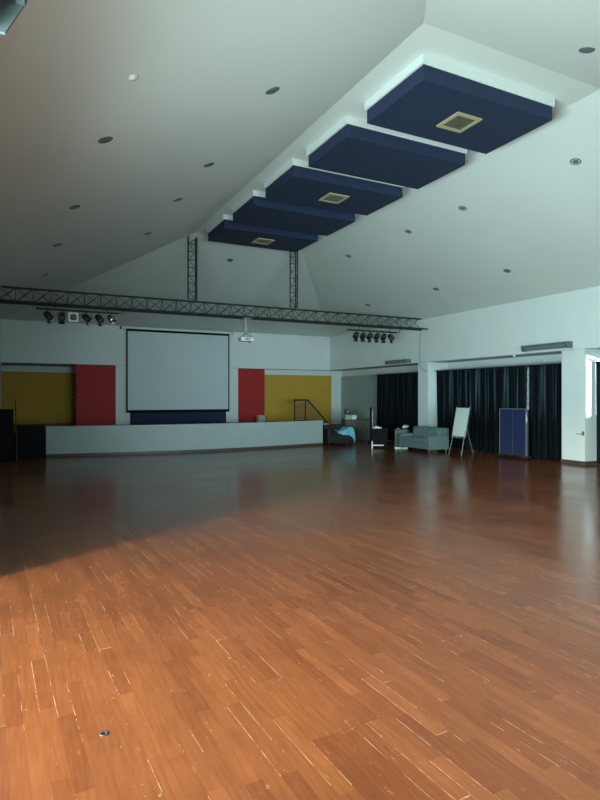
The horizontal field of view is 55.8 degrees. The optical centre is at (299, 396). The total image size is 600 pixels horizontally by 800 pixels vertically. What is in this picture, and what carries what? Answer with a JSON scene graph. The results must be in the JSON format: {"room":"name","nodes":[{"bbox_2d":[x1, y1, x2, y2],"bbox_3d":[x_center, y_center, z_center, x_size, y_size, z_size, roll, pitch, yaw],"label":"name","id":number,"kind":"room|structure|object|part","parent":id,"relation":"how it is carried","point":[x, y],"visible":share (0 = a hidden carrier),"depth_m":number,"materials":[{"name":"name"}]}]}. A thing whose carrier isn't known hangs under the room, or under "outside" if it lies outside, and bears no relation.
{"room":"community hall","nodes":[
{"label":"community hall","id":0,"kind":"room"},
{"bbox_2d":[0,319,0,408],"bbox_3d":[-4.839,-0.525,8.508,0.200,4.150,21.950,0,0,-27],"label":"wall","id":1,"kind":"structure","parent":0,"point":[0,319],"depth_m":17.72,"materials":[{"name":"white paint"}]},
{"bbox_2d":[0,0,26,34],"bbox_3d":[-0.824,-1.362,1.237,0.438,0.224,1.466,0,0,-27],"label":"wall fixture","id":2,"kind":"object","parent":1,"relation":"attached to","point":[10,10],"visible":1,"depth_m":1.95,"materials":[{"name":"white metal"}]},
{"bbox_2d":[1,319,329,424],"bbox_3d":[-4.277,-0.525,20.656,12.120,4.150,0.350,0,0,-27],"label":"wall","id":3,"kind":"structure","parent":0,"point":[22,341],"depth_m":19.46,"materials":[{"name":"white paint"}]},
{"bbox_2d":[76,364,115,425],"bbox_3d":[-6.892,-0.068,19.167,1.270,2.036,0.120,0,0,-27],"label":"door","id":4,"kind":"structure","parent":3,"relation":"in","point":[95,384],"depth_m":19.17,"materials":[{"name":"red paint"}]},
{"bbox_2d":[13,421,282,455],"bbox_3d":[-4.481,1.250,18.813,9.700,0.600,6.359,0,0,-27],"label":"trim","id":5,"kind":"structure","parent":3,"relation":"attached to","point":[62,424],"depth_m":19.59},
{"bbox_2d":[1,362,328,370],"bbox_3d":[-4.559,-1.144,21.438,11.920,0.112,1.999,0,0,-27],"label":"trim","id":6,"kind":"structure","parent":3,"relation":"attached to","point":[2,363],"depth_m":19.11,"materials":[{"name":"paint"}]},
{"bbox_2d":[120,326,232,412],"bbox_3d":[-4.340,-0.945,20.336,4.080,2.981,0.162,0,0,-27],"label":"projection screen","id":7,"kind":"object","parent":3,"relation":"attached to","point":[168,370],"visible":1,"depth_m":20.23,"materials":[{"name":"white fabric"}]},
{"bbox_2d":[130,412,225,423],"bbox_3d":[-4.324,-0.011,20.415,3.480,1.918,0.034,0,0,-27],"label":"navy pinboard","id":8,"kind":"object","parent":3,"relation":"attached to","point":[162,417],"visible":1,"depth_m":20.37,"materials":[{"name":"fabric"}]},
{"bbox_2d":[238,368,264,421],"bbox_3d":[-1.858,-0.068,21.699,1.100,2.036,0.120,0,0,-27],"label":"door","id":9,"kind":"structure","parent":3,"relation":"in","point":[251,382],"depth_m":21.69,"materials":[{"name":"red paint"}]},
{"bbox_2d":[2,371,330,423],"bbox_3d":[-4.493,0.335,21.596,12.305,2.430,0.897,0,0,-17],"label":"wall","id":10,"kind":"structure","parent":0,"point":[41,397],"depth_m":20.40,"materials":[{"name":"paint"}]},
{"bbox_2d":[1,365,341,423],"bbox_3d":[-4.378,0.225,21.724,12.900,2.650,1.650,0,0,-27],"label":"wall","id":11,"kind":"structure","parent":0,"point":[336,376],"depth_m":23.07,"materials":[{"name":"paint"}]},
{"bbox_2d":[0,439,599,799],"bbox_3d":[1.013,1.610,11.451,12.900,0.120,21.950,0,0,-27],"label":"floor","id":12,"kind":"structure","parent":0,"point":[334,621],"depth_m":3.75,"materials":[{"name":"brown wood"}]},
{"bbox_2d":[0,409,13,461],"bbox_3d":[-7.206,0.925,13.866,0.375,1.250,0.670,0,0,-27],"label":"cabinet","id":13,"kind":"object","parent":12,"relation":"on","point":[6,415],"visible":1,"depth_m":13.59,"materials":[{"name":"black paint"}]},
{"bbox_2d":[15,399,18,458],"bbox_3d":[-7.068,0.800,14.131,0.100,1.500,0.100,0,0,-27],"label":"post","id":14,"kind":"object","parent":12,"relation":"on","point":[15,399],"visible":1,"depth_m":14.11,"materials":[{"name":"metal"}]},
{"bbox_2d":[17,424,44,457],"bbox_3d":[-7.092,1.150,14.902,0.680,0.800,0.960,0,0,-27],"label":"block","id":15,"kind":"object","parent":12,"relation":"on","point":[30,438],"visible":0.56,"depth_m":14.48,"materials":[{"name":"black paint"}]},
{"bbox_2d":[99,731,108,735],"bbox_3d":[-0.902,1.548,2.608,0.042,0.004,0.042,0,0,-27],"label":"socket","id":16,"kind":"object","parent":12,"relation":"on","point":[103,733],"visible":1,"depth_m":2.61,"materials":[{"name":"grey metal"}]},
{"bbox_2d":[46,420,322,453],"bbox_3d":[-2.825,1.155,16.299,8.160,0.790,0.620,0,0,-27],"label":"stage","id":17,"kind":"object","parent":12,"relation":"on","point":[166,437],"depth_m":15.68,"materials":[{"name":"paint"}]},
{"bbox_2d":[256,415,264,421],"bbox_3d":[-1.477,0.819,21.364,0.290,0.262,0.210,0,0,-27],"label":"cardboard box","id":18,"kind":"object","parent":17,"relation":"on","point":[259,418],"visible":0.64,"depth_m":21.29,"materials":[{"name":"beige cardboard"}]},
{"bbox_2d":[46,443,322,456],"bbox_3d":[-2.794,1.512,16.238,8.160,0.075,0.515,0,0,-27],"label":"baseboard","id":19,"kind":"structure","parent":12,"relation":"on","point":[310,444],"depth_m":15.68,"materials":[{"name":"wood"}]},
{"bbox_2d":[323,424,351,444],"bbox_3d":[1.198,1.230,18.669,0.840,0.640,0.740,0,0,-17],"label":"armchair","id":20,"kind":"object","parent":12,"relation":"on","point":[329,436],"visible":0.75,"depth_m":18.39,"materials":[{"name":"fabric"}]},
{"bbox_3d":[0.882,1.260,18.501,0.140,0.460,0.560,0,0,-17],"label":"arm","id":21,"kind":"part","parent":20,"relation":"part of","materials":[{"name":"fabric"}]},
{"bbox_2d":[332,432,346,435],"bbox_3d":[1.226,1.200,18.573,0.520,0.100,0.540,0,0,-17],"label":"seat cushion","id":22,"kind":"object","parent":20,"relation":"on","point":[333,433],"depth_m":18.30,"materials":[{"name":"fabric"}]},
{"bbox_3d":[1.203,1.370,18.650,0.600,0.240,0.660,0,0,-17],"label":"seat","id":23,"kind":"part","parent":20,"relation":"part of","materials":[{"name":"fabric"}]},
{"bbox_2d":[333,427,355,441],"bbox_3d":[1.444,1.248,18.536,0.625,0.556,0.460,0,0,-17],"label":"draped cloth","id":24,"kind":"object","parent":20,"relation":"on","point":[349,431],"visible":1,"depth_m":18.38,"materials":[{"name":"blue fabric"}]},
{"bbox_2d":[368,407,372,442],"bbox_3d":[2.405,0.950,19.117,0.240,1.200,0.505,0,0,6],"label":"board","id":25,"kind":"object","parent":12,"relation":"on","point":[371,409],"visible":0.86,"depth_m":18.87,"materials":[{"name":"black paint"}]},
{"bbox_3d":[2.391,0.940,19.121,0.070,1.180,0.500,0,0,6],"label":"panel","id":26,"kind":"part","parent":25,"relation":"part of","materials":[{"name":"black paint"}]},
{"bbox_2d":[371,428,387,448],"bbox_3d":[2.419,1.250,17.224,0.520,0.600,0.480,0,0,8],"label":"table","id":27,"kind":"object","parent":12,"relation":"on","point":[379,436],"visible":0.98,"depth_m":17.04,"materials":[{"name":"paint"}]},
{"bbox_3d":[2.395,1.220,17.060,0.480,0.460,0.030,0,0,8],"label":"panel","id":28,"kind":"part","parent":27,"relation":"part of","materials":[{"name":"black paint"}]},
{"bbox_3d":[2.609,1.270,17.004,0.040,0.560,0.040,0,0,8],"label":"leg","id":29,"kind":"part","parent":27,"relation":"part of","materials":[{"name":"black paint"}]},
{"bbox_2d":[394,429,407,448],"bbox_3d":[3.057,1.260,17.164,0.380,0.580,0.308,0,0,6],"label":"base cabinet","id":30,"kind":"object","parent":12,"relation":"on","point":[397,432],"visible":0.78,"depth_m":17.03,"materials":[{"name":"laminate"}]},
{"bbox_2d":[399,426,448,452],"bbox_3d":[3.548,1.210,16.314,0.720,0.680,1.400,0,0,-27],"label":"sofa","id":31,"kind":"object","parent":12,"relation":"on","point":[422,437],"visible":1,"depth_m":15.94,"materials":[{"name":"grey fabric"}]},
{"bbox_3d":[3.256,1.270,16.872,0.700,0.380,0.140,0,0,-27],"label":"arm","id":32,"kind":"part","parent":31,"relation":"part of","materials":[{"name":"grey fabric"}]},
{"bbox_2d":[402,436,420,441],"bbox_3d":[3.342,1.220,16.523,0.540,0.120,0.551,0,0,-27],"label":"seat cushion","id":33,"kind":"object","parent":31,"relation":"on","point":[404,438],"depth_m":16.41,"materials":[{"name":"grey fabric"}]},
{"bbox_3d":[3.548,1.365,16.314,0.680,0.170,1.120,0,0,-27],"label":"seat","id":34,"kind":"part","parent":31,"relation":"part of","materials":[{"name":"grey fabric"}]},
{"bbox_2d":[413,427,425,436],"bbox_3d":[3.548,1.035,16.626,0.185,0.299,0.551,0,0,-27],"label":"cushion","id":35,"kind":"object","parent":31,"relation":"on","point":[417,431],"depth_m":16.56,"materials":[{"name":"grey fabric"}]},
{"bbox_2d":[414,437,425,442],"bbox_3d":[3.593,1.220,16.024,0.540,0.120,0.551,0,0,-27],"label":"seat cushion","id":36,"kind":"object","parent":31,"relation":"on","point":[416,439],"depth_m":15.94,"materials":[{"name":"grey fabric"}]},
{"bbox_2d":[425,428,441,436],"bbox_3d":[3.799,1.035,16.127,0.185,0.299,0.551,0,0,-27],"label":"cushion","id":37,"kind":"object","parent":31,"relation":"on","point":[428,431],"depth_m":16.03,"materials":[{"name":"grey fabric"}]},
{"bbox_3d":[3.822,1.270,15.746,0.700,0.380,0.140,0,0,-27],"label":"arm","id":38,"kind":"part","parent":31,"relation":"part of","materials":[{"name":"grey fabric"}]},
{"bbox_2d":[448,406,473,455],"bbox_3d":[4.413,0.902,15.242,0.773,1.304,0.462,0,0,-35],"label":"easel","id":39,"kind":"object","parent":12,"relation":"on","point":[462,413],"visible":1,"depth_m":15.16,"materials":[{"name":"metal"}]},
{"bbox_3d":[4.310,0.665,15.171,0.228,0.810,0.462,0,0,-35],"label":"frame","id":40,"kind":"part","parent":39,"relation":"part of","materials":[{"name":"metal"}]},
{"bbox_2d":[496,408,530,459],"bbox_3d":[5.385,0.920,14.308,0.330,1.260,0.875,0,0,-27],"label":"display board","id":41,"kind":"object","parent":12,"relation":"on","point":[513,423],"visible":1,"depth_m":14.28,"materials":[{"name":"blue fabric"}]},
{"bbox_3d":[5.289,0.875,14.500,0.044,1.130,0.404,0,0,-27],"label":"blue panel","id":42,"kind":"part","parent":41,"relation":"part of","materials":[{"name":"blue fabric"}]},
{"bbox_3d":[5.476,0.875,14.129,0.044,1.130,0.404,0,0,-27],"label":"blue panel","id":43,"kind":"part","parent":41,"relation":"part of","materials":[{"name":"blue fabric"}]},
{"bbox_2d":[0,0,599,336],"bbox_3d":[0.699,-3.370,10.985,11.920,1.840,21.400,0,0,-27],"label":"ceiling","id":44,"kind":"structure","parent":0,"point":[204,69],"depth_m":8.27,"materials":[{"name":"paint"}]},
{"bbox_2d":[69,205,79,209],"bbox_3d":[-3.459,-2.913,8.704,0.164,0.069,0.174,0,0,-35],"label":"recessed light","id":45,"kind":"object","parent":44,"relation":"in","point":[74,206],"visible":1,"depth_m":8.69,"materials":[{"name":"grey metal"}]},
{"bbox_2d":[98,136,112,143],"bbox_3d":[-2.237,-2.955,6.520,0.164,0.069,0.174,0,0,-35],"label":"recessed light","id":46,"kind":"object","parent":44,"relation":"in","point":[107,139],"visible":1,"depth_m":6.51,"materials":[{"name":"grey metal"}]},
{"bbox_2d":[128,74,137,80],"bbox_3d":[-1.554,-2.968,5.274,0.086,0.052,0.089,0,0,-37],"label":"smoke detector","id":47,"kind":"object","parent":44,"relation":"attached to","point":[133,77],"visible":1,"depth_m":5.25,"materials":[{"name":"white plastic"}]},
{"bbox_2d":[187,236,196,300],"bbox_3d":[-2.753,-3.262,14.443,0.280,1.600,0.200,0,0,-27],"label":"truss","id":48,"kind":"object","parent":44,"relation":"hanging from","point":[195,240],"visible":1,"depth_m":14.38,"materials":[{"name":"metal"}]},
{"bbox_2d":[204,162,213,166],"bbox_3d":[-1.424,-3.639,8.888,0.164,0.069,0.174,0,0,-35],"label":"recessed light","id":49,"kind":"object","parent":44,"relation":"in","point":[211,163],"visible":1,"depth_m":8.87,"materials":[{"name":"grey metal"}]},
{"bbox_2d":[0,286,427,330],"bbox_3d":[-1.403,-2.275,15.133,11.890,0.368,0.346,0,0,-27],"label":"lighting truss","id":50,"kind":"object","parent":44,"relation":"hanging from","point":[5,301],"visible":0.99,"depth_m":14.51,"materials":[{"name":"metal"}]},
{"bbox_2d":[36,307,123,314],"bbox_3d":[-5.070,-2.032,13.162,1.929,0.122,0.072,0,0,-27],"label":"bar","id":51,"kind":"object","parent":50,"relation":"hanging from","point":[39,308],"visible":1,"depth_m":13.12,"materials":[{"name":"metal"}]},
{"bbox_2d":[43,310,53,323],"bbox_3d":[-5.675,-1.820,12.845,0.288,0.310,0.179,0,0,12],"label":"spotlight","id":52,"kind":"object","parent":51,"relation":"hanging from","point":[47,315],"visible":1,"depth_m":12.80,"materials":[{"name":"black metal"}]},
{"bbox_2d":[57,311,64,323],"bbox_3d":[-5.443,-1.820,12.945,0.179,0.310,0.288,0,0,-18],"label":"spotlight","id":53,"kind":"object","parent":51,"relation":"hanging from","point":[61,317],"visible":1,"depth_m":12.95,"materials":[{"name":"black metal"}]},
{"bbox_2d":[69,311,77,321],"bbox_3d":[-5.230,-1.851,13.090,0.211,0.248,0.226,0,0,-22],"label":"spotlight","id":54,"kind":"object","parent":51,"relation":"hanging from","point":[73,317],"visible":1,"depth_m":13.02,"materials":[{"name":"white metal"}]},
{"bbox_2d":[82,312,94,325],"bbox_3d":[-4.942,-1.820,13.221,0.288,0.310,0.179,0,0,0],"label":"spotlight","id":55,"kind":"object","parent":51,"relation":"hanging from","point":[86,317],"visible":1,"depth_m":13.17,"materials":[{"name":"black metal"}]},
{"bbox_2d":[95,313,104,325],"bbox_3d":[-4.695,-1.820,13.331,0.288,0.310,0.179,0,0,23],"label":"spotlight","id":56,"kind":"object","parent":51,"relation":"hanging from","point":[99,318],"visible":1,"depth_m":13.30,"materials":[{"name":"black metal"}]},
{"bbox_2d":[107,315,115,323],"bbox_3d":[-4.483,-1.851,13.464,0.226,0.248,0.179,0,0,29],"label":"spotlight","id":57,"kind":"object","parent":51,"relation":"hanging from","point":[111,319],"visible":1,"depth_m":13.43,"materials":[{"name":"black metal"}]},
{"bbox_2d":[238,318,253,343],"bbox_3d":[-1.445,-1.748,15.115,0.360,0.681,0.345,0,0,-27],"label":"projector","id":58,"kind":"object","parent":50,"relation":"hanging from","point":[250,339],"visible":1,"depth_m":15.05,"materials":[{"name":"white plastic"}]},
{"bbox_2d":[347,325,400,333],"bbox_3d":[2.215,-2.009,16.826,1.879,0.166,0.072,0,0,-27],"label":"bar","id":59,"kind":"object","parent":50,"relation":"hanging from","point":[359,325],"visible":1,"depth_m":16.76,"materials":[{"name":"metal"}]},
{"bbox_2d":[353,332,358,341],"bbox_3d":[1.625,-1.775,16.589,0.179,0.310,0.288,0,0,-19],"label":"spotlight","id":60,"kind":"object","parent":59,"relation":"hanging from","point":[355,334],"visible":1,"depth_m":16.51,"materials":[{"name":"black metal"}]},
{"bbox_2d":[359,331,365,341],"bbox_3d":[1.844,-1.775,16.698,0.179,0.310,0.288,0,0,-13],"label":"spotlight","id":61,"kind":"object","parent":59,"relation":"hanging from","point":[362,336],"visible":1,"depth_m":16.63,"materials":[{"name":"black metal"}]},
{"bbox_2d":[366,333,372,341],"bbox_3d":[2.043,-1.775,16.799,0.179,0.310,0.288,0,0,-36],"label":"spotlight","id":62,"kind":"object","parent":59,"relation":"hanging from","point":[369,336],"visible":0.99,"depth_m":16.72,"materials":[{"name":"black metal"}]},
{"bbox_2d":[372,332,379,342],"bbox_3d":[2.274,-1.775,16.915,0.179,0.310,0.288,0,0,-24],"label":"spotlight","id":63,"kind":"object","parent":59,"relation":"hanging from","point":[376,335],"visible":0.98,"depth_m":16.84,"materials":[{"name":"black metal"}]},
{"bbox_2d":[380,332,386,342],"bbox_3d":[2.496,-1.775,17.026,0.179,0.310,0.288,0,0,-13],"label":"spotlight","id":64,"kind":"object","parent":59,"relation":"hanging from","point":[383,336],"visible":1,"depth_m":16.96,"materials":[{"name":"black metal"}]},
{"bbox_2d":[388,333,396,342],"bbox_3d":[2.765,-1.775,17.075,0.179,0.310,0.288,0,0,-44],"label":"spotlight","id":65,"kind":"object","parent":59,"relation":"hanging from","point":[391,337],"visible":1,"depth_m":17.07,"materials":[{"name":"black metal"}]},
{"bbox_2d":[207,214,317,251],"bbox_3d":[-0.914,-3.990,13.991,2.480,0.319,1.280,0,0,-27],"label":"ceiling panel","id":66,"kind":"object","parent":44,"relation":"attached to","point":[223,230],"visible":0.91,"depth_m":13.69,"materials":[{"name":"blue fabric"}]},
{"bbox_2d":[251,238,274,244],"bbox_3d":[-0.914,-3.840,13.991,0.440,0.019,0.440,0,0,-27],"label":"vent","id":67,"kind":"object","parent":66,"relation":"attached to","point":[266,241],"depth_m":13.97,"materials":[{"name":"beige metal"}]},
{"bbox_2d":[256,239,269,243],"bbox_3d":[-0.914,-3.841,13.991,0.330,0.014,0.330,0,0,-27],"label":"grille","id":68,"kind":"object","parent":66,"relation":"attached to","point":[258,241],"depth_m":13.99,"materials":[{"name":"beige metal"}]},
{"bbox_2d":[265,87,278,94],"bbox_3d":[-0.328,-3.646,6.753,0.164,0.069,0.174,0,0,-35],"label":"recessed light","id":69,"kind":"object","parent":44,"relation":"in","point":[273,90],"visible":1,"depth_m":6.74,"materials":[{"name":"grey metal"}]},
{"bbox_2d":[231,190,354,235],"bbox_3d":[-0.135,-3.999,12.475,2.450,0.299,1.280,0,0,-27],"label":"ceiling panel","id":70,"kind":"object","parent":44,"relation":"attached to","point":[254,208],"visible":0.86,"depth_m":12.18,"materials":[{"name":"blue fabric"}]},
{"bbox_2d":[290,251,297,308],"bbox_3d":[-0.198,-3.262,15.728,0.280,1.600,0.200,0,0,-27],"label":"truss","id":71,"kind":"object","parent":44,"relation":"hanging from","point":[295,256],"visible":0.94,"depth_m":15.68,"materials":[{"name":"metal"}]},
{"bbox_2d":[264,158,403,215],"bbox_3d":[0.654,-3.990,10.963,2.400,0.319,1.280,0,0,-27],"label":"ceiling panel","id":72,"kind":"object","parent":44,"relation":"attached to","point":[296,182],"visible":0.95,"depth_m":10.68,"materials":[{"name":"blue fabric"}]},
{"bbox_2d":[318,192,349,203],"bbox_3d":[0.654,-3.840,10.963,0.440,0.019,0.440,0,0,-27],"label":"vent","id":73,"kind":"object","parent":72,"relation":"attached to","point":[331,197],"depth_m":10.93,"materials":[{"name":"beige metal"}]},
{"bbox_2d":[323,195,344,201],"bbox_3d":[0.654,-3.841,10.963,0.330,0.014,0.330,0,0,-27],"label":"grille","id":74,"kind":"object","parent":72,"relation":"attached to","point":[329,198],"depth_m":10.97,"materials":[{"name":"grey metal"}]},
{"bbox_2d":[306,115,466,188],"bbox_3d":[1.442,-3.999,9.451,2.350,0.299,1.280,0,0,-27],"label":"ceiling panel","id":75,"kind":"object","parent":44,"relation":"attached to","point":[352,146],"visible":0.95,"depth_m":9.16,"materials":[{"name":"blue fabric"}]},
{"bbox_2d":[364,54,554,153],"bbox_3d":[2.226,-3.990,7.937,2.310,0.319,1.280,0,0,-27],"label":"ceiling panel","id":76,"kind":"object","parent":44,"relation":"attached to","point":[432,98],"visible":1,"depth_m":7.63,"materials":[{"name":"blue fabric"}]},
{"bbox_2d":[436,112,481,132],"bbox_3d":[2.226,-3.840,7.937,0.440,0.019,0.440,0,0,-27],"label":"vent","id":77,"kind":"object","parent":76,"relation":"attached to","point":[458,122],"depth_m":7.91,"materials":[{"name":"beige metal"}]},
{"bbox_2d":[444,116,474,129],"bbox_3d":[2.226,-3.841,7.937,0.330,0.014,0.330,0,0,-27],"label":"grille","id":78,"kind":"object","parent":76,"relation":"attached to","point":[456,122],"depth_m":7.94,"materials":[{"name":"grey metal"}]},
{"bbox_2d":[458,206,466,210],"bbox_3d":[3.260,-3.784,11.367,0.164,0.069,0.174,0,0,-18],"label":"recessed light","id":79,"kind":"object","parent":44,"relation":"in","point":[461,207],"visible":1,"depth_m":11.37,"materials":[{"name":"white metal"}]},
{"bbox_2d":[570,158,580,164],"bbox_3d":[4.423,-3.776,9.097,0.164,0.069,0.174,0,0,-18],"label":"recessed light","id":80,"kind":"object","parent":44,"relation":"in","point":[575,162],"visible":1,"depth_m":9.10,"materials":[{"name":"white metal"}]},
{"bbox_2d":[578,47,594,52],"bbox_3d":[3.272,-3.957,6.471,0.174,0.054,0.169,0,0,-35],"label":"recessed light","id":81,"kind":"object","parent":44,"relation":"in","point":[584,49],"visible":1,"depth_m":6.46,"materials":[{"name":"grey metal"}]},
{"bbox_2d":[341,354,561,454],"bbox_3d":[6.672,0.232,14.297,0.230,2.637,21.950,0,0,-27],"label":"wall","id":82,"kind":"structure","parent":0,"point":[358,393],"depth_m":21.89,"materials":[{"name":"paint"}]},
{"bbox_2d":[377,371,417,373],"bbox_3d":[3.605,-0.840,19.561,0.579,0.040,2.690,0,0,-27],"label":"rail","id":83,"kind":"object","parent":82,"relation":"attached to","point":[405,371],"visible":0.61,"depth_m":19.46,"materials":[{"name":"metal"}]},
{"bbox_2d":[377,373,398,440],"bbox_3d":[3.087,0.354,19.988,0.096,2.332,1.300,0,0,-27],"label":"curtain","id":84,"kind":"object","parent":83,"relation":"hanging from","point":[387,384],"visible":0.83,"depth_m":19.89,"materials":[{"name":"black fabric"}]},
{"bbox_2d":[398,372,417,432],"bbox_3d":[3.674,0.354,18.817,0.098,2.332,1.280,0,0,-27],"label":"curtain","id":85,"kind":"object","parent":82,"relation":"attached to","point":[408,382],"visible":0.65,"depth_m":18.89,"materials":[{"name":"black fabric"}]},
{"bbox_2d":[418,362,446,426],"bbox_3d":[4.226,0.232,18.087,0.795,2.637,0.510,0,0,-27],"label":"column","id":86,"kind":"structure","parent":82,"relation":"attached to","point":[427,379],"depth_m":17.82,"materials":[{"name":"paint"}]},
{"bbox_2d":[434,362,561,411],"bbox_3d":[5.560,-0.230,15.764,0.660,1.260,4.810,0,0,-27],"label":"window","id":87,"kind":"structure","parent":82,"relation":"in","point":[527,366],"depth_m":15.29,"materials":[{"name":"metal"}]},
{"bbox_2d":[436,369,468,448],"bbox_3d":[4.566,0.354,17.061,0.092,2.332,1.380,0,0,-27],"label":"curtain","id":88,"kind":"object","parent":87,"relation":"hanging from","point":[452,385],"visible":0.77,"depth_m":17.08,"materials":[{"name":"black fabric"}]},
{"bbox_2d":[468,367,496,452],"bbox_3d":[5.128,0.354,15.933,0.092,2.332,1.060,0,0,-27],"label":"curtain","id":89,"kind":"object","parent":87,"relation":"hanging from","point":[482,381],"visible":0.98,"depth_m":15.90,"materials":[{"name":"black fabric"}]},
{"bbox_3d":[5.524,-0.840,15.746,0.579,0.040,4.810,0,0,-27],"label":"curtain rail","id":90,"kind":"part","parent":87,"relation":"part of","materials":[{"name":"white metal"}]},
{"bbox_2d":[497,365,527,452],"bbox_3d":[5.597,0.354,14.988,0.092,2.332,1.010,0,0,-27],"label":"curtain","id":91,"kind":"object","parent":87,"relation":"hanging from","point":[511,380],"visible":0.42,"depth_m":14.99,"materials":[{"name":"black fabric"}]},
{"bbox_2d":[528,363,561,459],"bbox_3d":[6.107,0.354,13.994,0.091,2.332,1.135,0,0,-27],"label":"curtain","id":92,"kind":"object","parent":82,"relation":"attached to","point":[545,380],"visible":0.89,"depth_m":14.04,"materials":[{"name":"black fabric"}]},
{"bbox_2d":[561,349,599,465],"bbox_3d":[6.650,0.232,13.268,0.795,2.637,0.640,0,0,-27],"label":"column","id":93,"kind":"structure","parent":82,"relation":"attached to","point":[578,367],"depth_m":12.99,"materials":[{"name":"paint"}]},
{"bbox_3d":[6.650,1.505,13.268,0.795,0.090,0.640,0,0,-27],"label":"baseboard","id":94,"kind":"part","parent":93,"relation":"part of","materials":[{"name":"brown wood"}]},
{"bbox_3d":[7.975,-0.840,10.872,0.579,0.040,4.820,0,0,-27],"label":"rail","id":95,"kind":"object","parent":82,"relation":"attached to","visible":0},
{"bbox_2d":[595,361,599,463],"bbox_3d":[6.898,0.354,12.732,0.072,2.332,0.550,0,0,-27],"label":"curtain","id":96,"kind":"object","parent":95,"relation":"hanging from","point":[596,362],"visible":1,"depth_m":12.94,"materials":[{"name":"black fabric"}]},
{"bbox_2d":[330,286,599,369],"bbox_3d":[6.059,-1.850,13.793,0.180,1.500,21.600,0,0,-27],"label":"wall","id":97,"kind":"structure","parent":0,"point":[498,330],"depth_m":15.50,"materials":[{"name":"white paint"}]},
{"bbox_2d":[385,359,410,364],"bbox_3d":[3.260,-1.171,18.906,0.223,0.122,1.166,0,0,-27],"label":"wall fixture","id":98,"kind":"object","parent":97,"relation":"attached to","point":[402,360],"visible":1,"depth_m":18.79,"materials":[{"name":"grey metal"}]},
{"bbox_2d":[329,347,599,370],"bbox_3d":[6.383,-1.093,14.040,0.979,0.011,21.750,0,0,-27],"label":"trim","id":99,"kind":"structure","parent":97,"relation":"attached to","point":[596,348],"depth_m":16.45,"materials":[{"name":"paint"}]},
{"bbox_2d":[521,341,572,351],"bbox_3d":[5.911,-1.206,13.635,0.223,0.153,1.306,0,0,-27],"label":"wall fixture","id":100,"kind":"object","parent":97,"relation":"attached to","point":[567,344],"visible":1,"depth_m":13.50,"materials":[{"name":"grey metal"}]},
{"bbox_3d":[6.201,-1.206,13.059,0.223,0.153,0.016,0,0,-27],"label":"plate","id":101,"kind":"part","parent":100,"relation":"part of","materials":[{"name":"white metal"}]},
{"bbox_3d":[2.141,1.185,20.672,1.080,0.730,0.600,0,0,-9],"label":"side table","id":102,"kind":"object","parent":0,"visible":0},
{"bbox_2d":[342,419,375,439],"bbox_3d":[2.147,1.172,20.677,1.273,0.720,0.804,0,0,-9],"label":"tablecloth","id":103,"kind":"object","parent":102,"relation":"on","point":[361,427],"visible":0.48,"depth_m":20.37,"materials":[{"name":"beige fabric"}]},
{"bbox_2d":[344,415,350,419],"bbox_3d":[1.714,0.729,20.486,0.208,0.160,0.208,0,0,-9],"label":"carton","id":104,"kind":"object","parent":103,"relation":"on","point":[346,417],"visible":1,"depth_m":20.39,"materials":[{"name":"cardboard"}]},
{"bbox_2d":[345,409,352,414],"bbox_3d":[1.777,0.539,20.500,0.308,0.220,0.170,0,0,-9],"label":"appliance","id":105,"kind":"object","parent":104,"relation":"on","point":[347,411],"visible":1,"depth_m":20.42,"materials":[{"name":"grey laminate"}]},
{"bbox_3d":[0.810,1.325,20.108,0.898,0.450,1.200,0,0,-27],"label":"stair","id":106,"kind":"structure","parent":0,"visible":0},
{"bbox_2d":[294,399,328,423],"bbox_3d":[0.413,0.815,20.625,1.408,1.469,0.050,0,0,-27],"label":"stair handrail","id":107,"kind":"object","parent":106,"relation":"attached to","point":[308,402],"visible":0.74,"depth_m":20.55,"materials":[{"name":"black metal"}]}
]}

